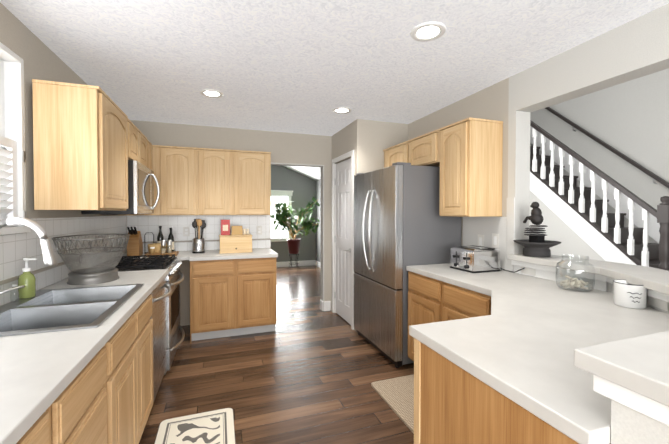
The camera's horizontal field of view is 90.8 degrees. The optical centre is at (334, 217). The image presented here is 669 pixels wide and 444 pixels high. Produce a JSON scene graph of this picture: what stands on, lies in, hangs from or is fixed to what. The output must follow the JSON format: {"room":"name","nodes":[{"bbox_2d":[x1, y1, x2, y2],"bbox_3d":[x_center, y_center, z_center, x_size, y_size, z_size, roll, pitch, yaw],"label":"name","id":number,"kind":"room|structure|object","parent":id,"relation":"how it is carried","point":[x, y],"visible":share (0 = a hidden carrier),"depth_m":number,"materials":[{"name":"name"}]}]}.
{"room":"kitchen","nodes":[
{"label":"kitchen","id":0,"kind":"room"},
{"bbox_2d":[0,3,123,305],"bbox_3d":[-1.552,0.143,1.028,0.150,2.450,6.050,0,1,-19],"label":"wall","id":1,"kind":"structure","parent":0,"point":[38,56],"depth_m":1.94,"materials":[{"name":"beige paint"}]},
{"bbox_2d":[0,42,30,234],"bbox_3d":[-1.615,-0.396,1.238,0.169,0.978,1.303,0,1,-19],"label":"kitchen window","id":2,"kind":"structure","parent":1,"relation":"in","point":[12,168],"depth_m":1.83,"materials":[{"name":"white"}]},
{"bbox_2d":[0,215,126,305],"bbox_3d":[-1.738,0.223,1.843,0.014,0.432,4.110,0,1,-19],"label":"tile backsplash","id":3,"kind":"structure","parent":1,"relation":"attached to","point":[15,249],"depth_m":2.12,"materials":[{"name":"beige tile"}]},
{"bbox_2d":[32,79,131,210],"bbox_3d":[-1.692,-0.426,2.269,0.332,0.752,0.663,0,1,-19],"label":"upper cabinet","id":4,"kind":"object","parent":1,"relation":"attached to","point":[89,141],"depth_m":1.97,"materials":[{"name":"brown wood"}]},
{"bbox_2d":[132,123,143,164],"bbox_3d":[-1.877,-0.638,2.791,0.332,0.325,0.444,0,1,-19],"label":"upper cabinet","id":5,"kind":"object","parent":1,"relation":"attached to","point":[137,136],"depth_m":2.93,"materials":[{"name":"brown wood"}]},
{"bbox_2d":[81,160,159,214],"bbox_3d":[-1.862,-0.249,2.968,0.454,0.439,0.752,0,1,-19],"label":"over-the-range microwave","id":6,"kind":"object","parent":5,"relation":"attached to","point":[141,178],"visible":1,"depth_m":2.74,"materials":[{"name":"silver metal"}]},
{"bbox_2d":[144,135,147,166],"bbox_3d":[-1.981,-0.643,3.086,0.332,0.325,0.444,0,1,-19],"label":"upper cabinet","id":7,"kind":"object","parent":1,"relation":"attached to","point":[145,138],"depth_m":3.28,"materials":[{"name":"brown wood"}]},
{"bbox_2d":[148,140,151,169],"bbox_3d":[-2.096,-0.420,3.416,0.332,0.760,0.241,0,1,-19],"label":"upper cabinet","id":8,"kind":"object","parent":1,"relation":"attached to","point":[149,144],"depth_m":3.46,"materials":[{"name":"brown wood"}]},
{"bbox_2d":[126,120,331,325],"bbox_3d":[-1.269,0.091,4.270,2.760,2.450,0.120,0,1,-19],"label":"wall","id":9,"kind":"structure","parent":0,"point":[293,148],"depth_m":4.29,"materials":[{"name":"beige paint"}]},
{"bbox_2d":[118,145,270,215],"bbox_3d":[-1.589,-0.412,3.904,1.620,0.768,0.338,0,1,-19],"label":"wall cabinet","id":10,"kind":"object","parent":9,"relation":"attached to","point":[199,181],"visible":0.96,"depth_m":3.79,"materials":[{"name":"brown wood"}]},
{"bbox_2d":[127,215,270,251],"bbox_3d":[-1.620,0.187,4.075,1.643,0.432,0.014,0,1,-19],"label":"tile backsplash","id":11,"kind":"structure","parent":9,"relation":"attached to","point":[146,224],"depth_m":4.03,"materials":[{"name":"beige tile"}]},
{"bbox_2d":[183,227,189,235],"bbox_3d":[-1.801,0.170,4.006,0.072,0.116,0.007,0,1,-19],"label":"electrical outlet plate","id":12,"kind":"object","parent":11,"relation":"attached to","point":[186,230],"depth_m":4.00,"materials":[{"name":"white plastic"}]},
{"bbox_2d":[256,226,261,234],"bbox_3d":[-0.980,0.166,4.295,0.072,0.116,0.007,0,1,-19],"label":"electrical outlet plate","id":13,"kind":"object","parent":11,"relation":"attached to","point":[258,228],"depth_m":4.29,"materials":[{"name":"white plastic"}]},
{"bbox_2d":[271,162,323,301],"bbox_3d":[-0.513,0.223,4.538,0.742,1.907,0.124,0,1,-19],"label":"trim","id":14,"kind":"structure","parent":9,"relation":"attached to","point":[322,223],"depth_m":4.62,"materials":[{"name":"paint"}]},
{"bbox_2d":[139,265,413,443],"bbox_3d":[0.434,1.344,4.423,9.000,0.060,11.100,0,1,-19],"label":"floor","id":15,"kind":"structure","parent":0,"point":[308,371],"depth_m":2.71,"materials":[{"name":"brown wood"}]},
{"bbox_2d":[16,389,63,443],"bbox_3d":[-0.980,0.939,0.582,0.620,0.872,0.485,0,1,-19],"label":"base cabinet","id":16,"kind":"object","parent":15,"relation":"on","point":[48,428],"depth_m":0.90,"materials":[{"name":"brown wood"}]},
{"bbox_2d":[0,325,115,443],"bbox_3d":[-1.002,0.480,0.634,0.633,0.040,1.342,0,1,-19],"label":"countertop","id":17,"kind":"structure","parent":16,"relation":"on","point":[34,367],"depth_m":1.00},
{"bbox_2d":[36,321,153,443],"bbox_3d":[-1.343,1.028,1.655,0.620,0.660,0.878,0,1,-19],"label":"base cabinet","id":18,"kind":"object","parent":15,"relation":"on","point":[136,337],"depth_m":1.71,"materials":[{"name":"brown wood"}]},
{"bbox_2d":[10,284,18,301],"bbox_3d":[-1.646,0.389,1.697,0.034,0.087,0.034,0,1,-19],"label":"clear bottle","id":19,"kind":"object","parent":18,"relation":"on","point":[14,285],"visible":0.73,"depth_m":1.70,"materials":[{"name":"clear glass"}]},
{"bbox_2d":[18,258,36,298],"bbox_3d":[-1.661,0.325,1.786,0.080,0.213,0.069,0,1,-19],"label":"soap dispenser","id":20,"kind":"object","parent":18,"relation":"on","point":[27,279],"visible":1,"depth_m":1.77,"materials":[{"name":"green plastic"}]},
{"bbox_2d":[52,234,129,284],"bbox_3d":[-1.661,0.280,2.276,0.419,0.304,0.559,0,1,-19],"label":"wire basket","id":21,"kind":"object","parent":18,"relation":"on","point":[98,273],"visible":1,"depth_m":2.18,"materials":[{"name":"grey metal"}]},
{"bbox_2d":[87,254,184,374],"bbox_3d":[-1.758,0.847,3.017,0.698,0.919,0.752,0,1,-19],"label":"gas range","id":22,"kind":"object","parent":15,"relation":"on","point":[172,264],"visible":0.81,"depth_m":2.95,"materials":[{"name":"metal"}]},
{"bbox_2d":[108,269,168,324],"bbox_3d":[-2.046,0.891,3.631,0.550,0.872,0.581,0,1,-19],"label":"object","id":23,"kind":"object","parent":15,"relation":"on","point":[129,296],"depth_m":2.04,"materials":[{"name":"white"}]},
{"bbox_2d":[150,277,171,400],"bbox_3d":[-1.531,0.912,2.374,0.642,0.868,0.601,0,1,-19],"label":"dishwasher","id":24,"kind":"object","parent":15,"relation":"on","point":[159,306],"visible":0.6,"depth_m":2.42,"materials":[{"name":"grey metal"}]},
{"bbox_2d":[155,408,234,443],"bbox_3d":[-0.802,1.347,1.883,0.450,0.012,0.770,0,1,-19],"label":"area rug","id":25,"kind":"object","parent":15,"relation":"on","point":[214,427],"visible":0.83,"depth_m":2.08,"materials":[{"name":"beige fabric"}]},
{"bbox_2d":[189,260,236,343],"bbox_3d":[-1.403,0.887,3.825,0.459,0.872,0.645,0,1,-19],"label":"base cabinet","id":26,"kind":"object","parent":15,"relation":"on","point":[233,294],"depth_m":3.53,"materials":[{"name":"brown wood"}]},
{"bbox_2d":[121,248,276,260],"bbox_3d":[-1.523,0.430,3.774,1.644,0.040,0.653,0,1,-19],"label":"countertop","id":27,"kind":"structure","parent":26,"relation":"on","point":[209,254],"depth_m":3.67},
{"bbox_2d":[127,227,142,255],"bbox_3d":[-2.139,0.253,3.522,0.110,0.320,0.257,0,1,-19],"label":"knife block","id":28,"kind":"object","parent":27,"relation":"on","point":[135,245],"visible":0.98,"depth_m":3.46,"materials":[{"name":"brown wood"}]},
{"bbox_2d":[157,226,163,242],"bbox_3d":[-1.998,0.252,3.782,0.073,0.312,0.072,0,1,-19],"label":"olive oil","id":29,"kind":"object","parent":27,"relation":"on","point":[160,236],"depth_m":3.76,"materials":[{"name":"black"}]},
{"bbox_2d":[145,240,178,256],"bbox_3d":[-1.878,0.327,3.597,0.300,0.170,0.249,0,1,-19],"label":"tray","id":30,"kind":"object","parent":27,"relation":"on","point":[161,248],"visible":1,"depth_m":3.54,"materials":[{"name":"brown wood"}]},
{"bbox_2d":[168,228,173,250],"bbox_3d":[-1.873,0.262,3.773,0.069,0.292,0.068,0,1,-19],"label":"olive oil","id":31,"kind":"object","parent":27,"relation":"on","point":[170,237],"depth_m":3.75,"materials":[{"name":"black"}]},
{"bbox_2d":[192,219,205,252],"bbox_3d":[-1.568,0.212,3.816,0.152,0.392,0.132,0,1,-19],"label":"utensil crock","id":32,"kind":"object","parent":27,"relation":"on","point":[198,244],"visible":1,"depth_m":3.79,"materials":[{"name":"metal"}]},
{"bbox_2d":[219,234,252,253],"bbox_3d":[-1.175,0.306,3.917,0.372,0.200,0.274,0,1,-19],"label":"bread box","id":33,"kind":"object","parent":27,"relation":"on","point":[230,243],"visible":1,"depth_m":3.81,"materials":[{"name":"brown wood"}]},
{"bbox_2d":[221,220,248,234],"bbox_3d":[-1.186,0.114,3.939,0.330,0.180,0.104,0,1,-19],"label":"tin","id":34,"kind":"object","parent":33,"relation":"on","point":[235,230],"visible":0.98,"depth_m":3.87,"materials":[{"name":"red metal"}]},
{"bbox_2d":[237,256,276,334],"bbox_3d":[-0.975,0.885,3.976,0.449,0.872,0.645,0,1,-19],"label":"base cabinet","id":35,"kind":"object","parent":15,"relation":"on","point":[256,275],"depth_m":3.68,"materials":[{"name":"brown wood"}]},
{"bbox_2d":[287,253,300,272],"bbox_3d":[-0.952,1.055,7.716,0.279,0.418,0.279,0,1,-19],"label":"plant stand","id":36,"kind":"object","parent":15,"relation":"on","point":[291,259],"visible":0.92,"depth_m":7.66,"materials":[{"name":"black metal"}]},
{"bbox_2d":[271,197,319,253],"bbox_3d":[-0.990,0.133,7.734,1.326,1.421,0.817,0,1,-19],"label":"potted plant","id":37,"kind":"object","parent":36,"relation":"on","point":[282,215],"visible":1,"depth_m":7.64,"materials":[{"name":"green plant"}]},
{"bbox_2d":[371,374,413,433],"bbox_3d":[0.636,1.339,2.390,0.490,0.013,0.730,0,1,-19],"label":"mat","id":38,"kind":"object","parent":15,"relation":"on","point":[396,394],"visible":0.19,"depth_m":2.48,"materials":[{"name":"beige fabric"}]},
{"bbox_2d":[353,162,460,367],"bbox_3d":[0.673,0.419,3.417,0.778,1.822,0.939,0,1,-19],"label":"refrigerator","id":39,"kind":"object","parent":15,"relation":"on","point":[400,223],"visible":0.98,"depth_m":3.01,"materials":[{"name":"grey metal"}]},
{"bbox_2d":[408,335,417,382],"bbox_3d":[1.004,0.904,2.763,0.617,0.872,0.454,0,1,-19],"label":"base cabinet","id":40,"kind":"object","parent":15,"relation":"on","point":[412,343],"depth_m":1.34,"materials":[{"name":"brown wood"}]},
{"bbox_2d":[418,343,610,443],"bbox_3d":[0.644,0.931,1.105,0.335,0.872,0.677,0,1,-19],"label":"base cabinet","id":41,"kind":"object","parent":15,"relation":"on","point":[454,408],"depth_m":1.08,"materials":[{"name":"brown wood"}]},
{"bbox_2d":[406,263,668,443],"bbox_3d":[0.878,0.460,1.901,1.426,0.040,2.039,0,1,-19],"label":"countertop","id":42,"kind":"structure","parent":41,"relation":"on","point":[517,335],"depth_m":1.30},
{"bbox_2d":[450,245,500,272],"bbox_3d":[1.140,0.332,2.700,0.291,0.186,0.270,0,1,-19],"label":"toaster","id":43,"kind":"object","parent":42,"relation":"on","point":[474,259],"visible":1,"depth_m":2.59,"materials":[{"name":"silver metal"}]},
{"bbox_2d":[555,255,594,291],"bbox_3d":[1.470,0.336,2.016,0.196,0.203,0.196,0,1,-19],"label":"jar","id":44,"kind":"object","parent":42,"relation":"on","point":[575,284],"visible":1,"depth_m":1.99,"materials":[{"name":"clear glass"}]},
{"bbox_2d":[613,280,646,308],"bbox_3d":[1.497,0.383,1.660,0.161,0.118,0.133,0,1,-19],"label":"enamel mug","id":45,"kind":"object","parent":42,"relation":"on","point":[627,295],"visible":0.9,"depth_m":1.61,"materials":[{"name":"white ceramic"}]},
{"bbox_2d":[529,107,668,270],"bbox_3d":[3.402,-0.781,4.329,1.059,4.193,4.512,0,1,-19],"label":"staircase","id":46,"kind":"structure","parent":15,"relation":"on","point":[580,221],"depth_m":4.15,"materials":[{"name":"grey wood"}]},
{"bbox_2d":[271,165,314,261],"bbox_3d":[-2.564,-0.742,7.930,5.700,4.000,0.130,0,1,-19],"label":"wall","id":47,"kind":"structure","parent":0,"point":[303,188],"depth_m":8.43,"materials":[{"name":"paint"}]},
{"bbox_2d":[271,190,292,241],"bbox_3d":[-1.634,-0.036,8.190,1.220,1.280,0.140,0,1,-19],"label":"dining room window","id":48,"kind":"structure","parent":47,"relation":"in","point":[277,196],"depth_m":8.29,"materials":[{"name":"white glass"}]},
{"bbox_2d":[276,260,314,266],"bbox_3d":[-2.802,1.193,7.797,4.900,0.135,0.018,0,1,-19],"label":"baseboard","id":49,"kind":"structure","parent":47,"relation":"attached to","point":[309,262],"depth_m":8.43,"materials":[{"name":"white wood"}]},
{"bbox_2d":[282,165,320,180],"bbox_3d":[-1.937,-1.854,6.135,5.700,2.400,3.900,0,1,-19],"label":"ceiling","id":50,"kind":"structure","parent":0,"point":[313,173],"depth_m":7.95,"materials":[{"name":"white paint"}]},
{"bbox_2d":[315,179,320,262],"bbox_3d":[0.191,-0.725,6.824,0.120,4.000,3.750,0,1,-19],"label":"wall","id":51,"kind":"structure","parent":0,"point":[318,182],"depth_m":8.36,"materials":[{"name":"paint"}]},
{"bbox_2d":[315,260,320,267],"bbox_3d":[0.126,1.208,6.836,0.016,0.135,3.740,0,1,-19],"label":"baseboard","id":52,"kind":"structure","parent":51,"relation":"attached to","point":[318,264],"depth_m":8.35,"materials":[{"name":"white wood"}]},
{"bbox_2d":[0,0,668,135],"bbox_3d":[0.057,-1.141,1.573,3.480,0.100,6.050,0,1,-19],"label":"ceiling","id":53,"kind":"structure","parent":0,"point":[298,66],"depth_m":2.17,"materials":[{"name":"white paint"}]},
{"bbox_2d":[200,89,223,97],"bbox_3d":[-1.098,-1.109,2.954,0.203,0.008,0.203,0,1,26],"label":"recessed light","id":54,"kind":"object","parent":53,"relation":"in","point":[211,93],"depth_m":2.95,"materials":[{"name":"white"}]},
{"bbox_2d":[332,107,351,113],"bbox_3d":[0.077,-1.117,3.442,0.203,0.008,0.203,0,1,26],"label":"recessed light","id":55,"kind":"object","parent":53,"relation":"in","point":[340,110],"depth_m":3.44,"materials":[{"name":"white"}]},
{"bbox_2d":[410,22,445,41],"bbox_3d":[0.552,-1.093,1.945,0.203,0.008,0.203,0,1,26],"label":"recessed light","id":56,"kind":"object","parent":53,"relation":"in","point":[426,31],"depth_m":1.94,"materials":[{"name":"white"}]},
{"bbox_2d":[332,119,366,330],"bbox_3d":[0.157,0.092,4.226,0.100,2.450,0.910,0,1,-19],"label":"wall","id":57,"kind":"structure","parent":0,"point":[352,137],"depth_m":3.84,"materials":[{"name":"beige paint"}]},
{"bbox_2d":[332,150,353,329],"bbox_3d":[0.127,0.261,4.235,0.150,2.112,0.764,0,1,-19],"label":"pantry door","id":58,"kind":"structure","parent":57,"relation":"in","point":[342,239],"depth_m":4.23,"materials":[{"name":"white wood"}]},
{"bbox_2d":[366,120,407,172],"bbox_3d":[0.684,0.096,3.994,0.700,2.450,0.120,0,1,-19],"label":"wall","id":59,"kind":"structure","parent":0,"point":[368,142],"depth_m":3.86,"materials":[{"name":"beige paint"}]},
{"bbox_2d":[530,108,545,154],"bbox_3d":[0.881,-1.290,4.646,0.120,5.200,4.300,0,1,-19],"label":"wall","id":60,"kind":"structure","parent":0,"point":[538,117],"depth_m":5.64,"materials":[{"name":"paint"}]},
{"bbox_2d":[408,3,668,272],"bbox_3d":[1.798,0.133,1.662,0.150,2.450,5.020,0,1,-19],"label":"wall","id":61,"kind":"structure","parent":0,"point":[638,47],"depth_m":2.34,"materials":[{"name":"beige paint"}]},
{"bbox_2d":[383,143,402,167],"bbox_3d":[0.832,-0.648,3.634,0.348,0.288,0.624,0,1,-19],"label":"upper cabinet","id":62,"kind":"object","parent":61,"relation":"attached to","point":[393,154],"depth_m":3.63,"materials":[{"name":"brown wood"}]},
{"bbox_2d":[403,130,434,166],"bbox_3d":[0.979,-0.641,3.218,0.348,0.288,0.558,0,1,-19],"label":"upper cabinet","id":63,"kind":"object","parent":61,"relation":"attached to","point":[420,150],"depth_m":3.14,"materials":[{"name":"brown wood"}]},
{"bbox_2d":[435,117,502,216],"bbox_3d":[1.134,-0.394,2.781,0.348,0.768,0.369,0,1,-19],"label":"upper cabinet","id":64,"kind":"object","parent":61,"relation":"attached to","point":[465,155],"depth_m":2.63,"materials":[{"name":"brown wood"}]},
{"bbox_2d":[463,197,606,290],"bbox_3d":[1.409,0.136,2.519,0.010,0.584,1.216,0,1,-19],"label":"tile backsplash","id":65,"kind":"structure","parent":61,"relation":"attached to","point":[473,227],"depth_m":2.65,"materials":[{"name":"beige tile"}]},
{"bbox_2d":[478,235,483,246],"bbox_3d":[1.278,0.208,2.879,0.004,0.116,0.072,0,1,-19],"label":"electrical outlet plate","id":66,"kind":"object","parent":65,"relation":"attached to","point":[480,237],"depth_m":2.87,"materials":[{"name":"white plastic"}]},
{"bbox_2d":[492,233,498,247],"bbox_3d":[1.331,0.191,2.727,0.004,0.116,0.072,0,1,-19],"label":"electrical outlet plate","id":67,"kind":"object","parent":65,"relation":"attached to","point":[495,237],"depth_m":2.72,"materials":[{"name":"white plastic"}]},
{"bbox_2d":[521,267,535,275],"bbox_3d":[1.432,0.384,2.435,0.003,0.070,0.115,0,1,-19],"label":"electrical outlet plate","id":68,"kind":"object","parent":65,"relation":"attached to","point":[530,271],"depth_m":2.43,"materials":[{"name":"white plastic"}]},
{"bbox_2d":[648,296,667,310],"bbox_3d":[1.553,0.398,1.583,0.004,0.070,0.115,0,1,11],"label":"electrical outlet plate","id":69,"kind":"object","parent":65,"relation":"attached to","point":[657,303],"depth_m":1.58,"materials":[{"name":"white plastic"}]},
{"bbox_2d":[527,275,668,443],"bbox_3d":[1.089,0.850,1.609,1.500,1.017,1.610,0,1,-19],"label":"wall","id":70,"kind":"structure","parent":0,"point":[629,425],"depth_m":0.69,"materials":[{"name":"paint"}]},
{"bbox_2d":[508,253,668,425],"bbox_3d":[1.145,0.340,1.567,1.618,0.085,1.710,0,1,-19],"label":"ledge cap","id":71,"kind":"object","parent":70,"relation":"on","point":[632,373],"visible":0.85,"depth_m":0.75,"materials":[{"name":"white"}]},
{"bbox_2d":[513,202,560,256],"bbox_3d":[1.487,0.082,2.423,0.302,0.399,0.302,0,1,-19],"label":"figurine","id":72,"kind":"object","parent":71,"relation":"on","point":[536,244],"visible":1,"depth_m":2.39,"materials":[{"name":"grey stone"}]},
{"bbox_2d":[546,68,668,242],"bbox_3d":[3.726,-1.299,5.224,0.130,5.200,10.500,0,1,-19],"label":"wall","id":73,"kind":"structure","parent":0,"point":[630,119],"depth_m":4.44,"materials":[{"name":"paint"}]}
]}

